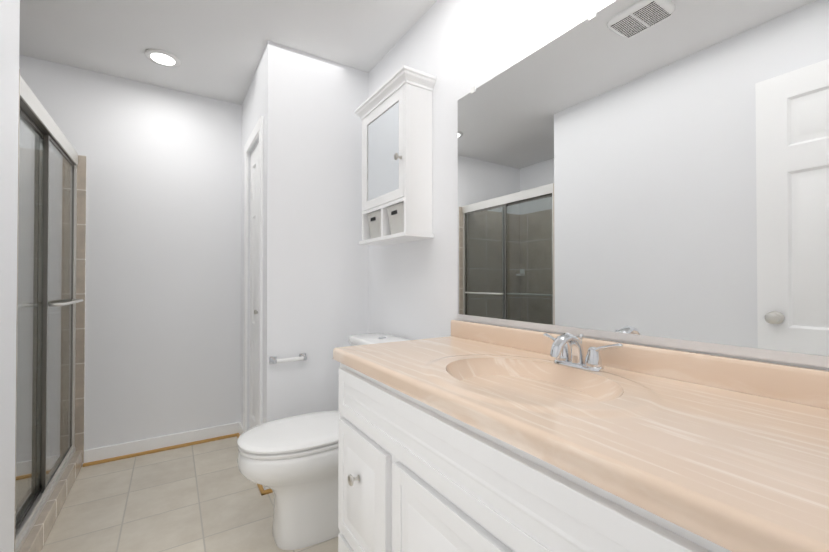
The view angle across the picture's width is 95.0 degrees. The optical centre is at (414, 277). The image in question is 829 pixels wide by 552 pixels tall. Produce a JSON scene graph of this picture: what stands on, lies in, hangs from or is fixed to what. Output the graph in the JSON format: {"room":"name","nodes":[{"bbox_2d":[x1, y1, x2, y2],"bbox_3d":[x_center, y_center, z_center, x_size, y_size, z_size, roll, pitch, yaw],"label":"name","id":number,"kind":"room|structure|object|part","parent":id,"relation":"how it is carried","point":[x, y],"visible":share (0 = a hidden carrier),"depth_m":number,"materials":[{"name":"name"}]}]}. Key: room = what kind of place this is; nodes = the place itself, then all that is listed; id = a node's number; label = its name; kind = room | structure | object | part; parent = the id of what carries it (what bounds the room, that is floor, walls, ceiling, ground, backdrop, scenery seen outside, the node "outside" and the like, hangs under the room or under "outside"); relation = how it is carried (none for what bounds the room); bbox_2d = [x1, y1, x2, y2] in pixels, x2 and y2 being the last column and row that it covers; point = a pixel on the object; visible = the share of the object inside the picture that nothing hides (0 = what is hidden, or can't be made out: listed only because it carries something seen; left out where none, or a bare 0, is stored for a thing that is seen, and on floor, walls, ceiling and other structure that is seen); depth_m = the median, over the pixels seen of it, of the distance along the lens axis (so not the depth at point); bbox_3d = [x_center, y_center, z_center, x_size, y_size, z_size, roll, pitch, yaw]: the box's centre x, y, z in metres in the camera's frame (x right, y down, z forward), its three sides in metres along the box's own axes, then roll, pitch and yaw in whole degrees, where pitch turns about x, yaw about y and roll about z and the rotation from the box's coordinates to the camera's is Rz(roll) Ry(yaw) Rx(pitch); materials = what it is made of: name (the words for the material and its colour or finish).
{"room":"bathroom","nodes":[
{"label":"bathroom","id":0,"kind":"room"},
{"bbox_2d":[0,0,19,551],"bbox_3d":[-1.182,-0.089,0.039,1.015,2.440,2.500,0,-1,-33],"label":"wall","id":1,"kind":"structure","parent":0,"point":[9,60],"depth_m":1.29,"materials":[{"name":"paint"}]},
{"bbox_2d":[19,450,81,551],"bbox_3d":[-1.784,1.098,1.809,0.140,0.100,1.130,0,-1,-33],"label":"sill","id":2,"kind":"structure","parent":1,"relation":"attached to","point":[37,537],"depth_m":1.77,"materials":[{"name":"tile"}]},
{"bbox_2d":[15,76,82,551],"bbox_3d":[-1.777,0.144,1.823,0.145,1.806,1.126,0,-1,-33],"label":"sliding shower door","id":3,"kind":"structure","parent":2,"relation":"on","point":[46,329],"depth_m":1.80,"materials":[{"name":"silver metal"}]},
{"bbox_2d":[19,54,241,464],"bbox_3d":[-2.101,-0.067,2.372,1.980,2.440,0.120,0,-1,-33],"label":"wall","id":4,"kind":"structure","parent":0,"point":[163,268],"depth_m":2.54,"materials":[{"name":"paint"}]},
{"bbox_2d":[82,422,272,494],"bbox_3d":[-1.153,1.107,2.338,1.486,0.092,0.939,0,-1,-33],"label":"baseboard","id":5,"kind":"structure","parent":4,"relation":"attached to","point":[110,451],"depth_m":2.52,"materials":[{"name":"white paint"}]},
{"bbox_2d":[41,436,337,551],"bbox_3d":[-0.420,1.183,1.268,1.645,0.080,3.770,0,-1,-33],"label":"floor","id":6,"kind":"structure","parent":0,"point":[205,497],"depth_m":1.89,"materials":[{"name":"tile"}]},
{"bbox_2d":[237,333,408,549],"bbox_3d":[-0.404,0.726,1.793,0.788,0.842,0.446,0,-1,-33],"label":"toilet","id":7,"kind":"object","parent":6,"relation":"on","point":[291,462],"visible":0.65,"depth_m":1.61,"materials":[{"name":"white ceramic"}]},
{"bbox_2d":[332,336,828,551],"bbox_3d":[0.387,0.688,0.768,0.585,0.899,1.710,0,-1,-33],"label":"bathroom vanity","id":8,"kind":"object","parent":6,"relation":"on","point":[415,475],"depth_m":0.67,"materials":[{"name":"white paint"}]},
{"bbox_3d":[0.401,0.306,0.780,0.554,0.135,1.710,0,-1,-33],"label":"bathroom vanity top","id":9,"kind":"part","parent":8,"relation":"part of","materials":[{"name":"beige stone"}]},
{"bbox_2d":[543,333,622,371],"bbox_3d":[0.407,0.193,1.005,0.128,0.094,0.234,0,-1,-33],"label":"faucet","id":10,"kind":"object","parent":8,"relation":"on","point":[591,361],"visible":1,"depth_m":0.99,"materials":[{"name":"silver metal"}]},
{"bbox_2d":[451,320,828,408],"bbox_3d":[0.625,0.210,0.924,0.022,0.068,1.708,0,-1,-33],"label":"backsplash","id":11,"kind":"structure","parent":8,"relation":"on","point":[801,385],"depth_m":0.88,"materials":[{"name":"stone"}]},
{"bbox_2d":[19,0,436,104],"bbox_3d":[-0.840,-1.350,1.024,2.640,0.100,3.770,0,-1,-33],"label":"ceiling","id":12,"kind":"structure","parent":0,"point":[216,47],"depth_m":2.02,"materials":[{"name":"paint"}]},
{"bbox_2d":[144,49,180,66],"bbox_3d":[-1.475,-1.282,2.229,0.180,0.010,0.180,0,-1,-33],"label":"recessed light","id":13,"kind":"object","parent":12,"relation":"in","point":[162,57],"visible":1,"depth_m":2.22,"materials":[{"name":"white plastic"}]},
{"bbox_2d":[241,40,279,429],"bbox_3d":[-1.015,-0.066,2.454,0.062,2.440,0.910,0,-1,-33],"label":"wall","id":14,"kind":"structure","parent":0,"point":[271,83],"depth_m":2.08,"materials":[{"name":"paint"}]},
{"bbox_2d":[243,116,263,432],"bbox_3d":[-1.015,0.121,2.380,0.016,2.065,0.577,0,-1,-33],"label":"trim","id":15,"kind":"structure","parent":14,"relation":"attached to","point":[258,130],"depth_m":2.17,"materials":[{"name":"white paint"}]},
{"bbox_2d":[249,140,258,428],"bbox_3d":[-0.999,0.149,2.390,0.076,1.993,0.451,0,-1,-33],"label":"closet door","id":16,"kind":"structure","parent":14,"relation":"in","point":[253,396],"depth_m":2.47,"materials":[{"name":"white paint"}]},
{"bbox_2d":[279,44,368,418],"bbox_3d":[-0.794,-0.064,2.667,0.540,2.440,1.030,0,-1,-33],"label":"wall","id":17,"kind":"structure","parent":0,"point":[323,283],"depth_m":2.21,"materials":[{"name":"paint"}]},
{"bbox_2d":[269,353,306,363],"bbox_3d":[-0.687,0.449,2.084,0.200,0.040,0.058,0,-1,-33],"label":"toilet paper holder","id":18,"kind":"object","parent":17,"relation":"attached to","point":[274,360],"visible":1,"depth_m":2.06,"materials":[{"name":"silver metal"}]},
{"bbox_2d":[368,0,828,370],"bbox_3d":[0.222,-0.073,1.691,0.120,2.440,3.770,0,-1,-33],"label":"wall","id":19,"kind":"structure","parent":0,"point":[459,49],"depth_m":1.72,"materials":[{"name":"paint"}]},
{"bbox_2d":[354,65,435,245],"bbox_3d":[-0.119,-0.560,1.947,0.181,0.750,0.537,0,-1,-33],"label":"upper cabinet","id":20,"kind":"object","parent":19,"relation":"attached to","point":[393,112],"visible":1,"depth_m":1.79,"materials":[{"name":"white paint"}]},
{"bbox_2d":[367,210,380,238],"bbox_3d":[-0.170,-0.274,2.046,0.129,0.142,0.198,0,-1,-33],"label":"basket","id":21,"kind":"object","parent":20,"relation":"in","point":[374,221],"visible":0.48,"depth_m":2.00,"materials":[{"name":"white fabric"}]},
{"bbox_2d":[386,202,403,233],"bbox_3d":[-0.047,-0.276,1.855,0.129,0.142,0.198,0,-1,-33],"label":"basket","id":22,"kind":"object","parent":20,"relation":"in","point":[396,216],"visible":0.42,"depth_m":1.81,"materials":[{"name":"white fabric"}]},
{"bbox_2d":[457,0,828,367],"bbox_3d":[0.633,-0.305,0.929,0.010,0.948,1.660,0,-1,-33],"label":"vanity mirror","id":23,"kind":"object","parent":19,"relation":"attached to","point":[654,172],"visible":1,"depth_m":0.95,"materials":[{"name":"silver glass"}]},
{"bbox_3d":[-2.542,-0.077,1.336,0.120,2.440,1.150,0,-1,-33],"label":"wall","id":24,"kind":"structure","parent":0,"visible":0},
{"bbox_2d":[14,68,19,551],"bbox_3d":[-1.795,0.180,1.135,0.865,1.882,0.010,0,-1,-33],"label":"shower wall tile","id":25,"kind":"structure","parent":24,"relation":"attached to","point":[19,68],"depth_m":1.37,"materials":[{"name":"beige tile"}]},
{"bbox_2d":[75,155,85,462],"bbox_3d":[-2.400,0.190,2.101,0.885,1.882,0.010,0,-1,-33],"label":"shower wall tile","id":26,"kind":"structure","parent":24,"relation":"attached to","point":[80,307],"depth_m":2.32,"materials":[{"name":"beige tile"}]}
]}

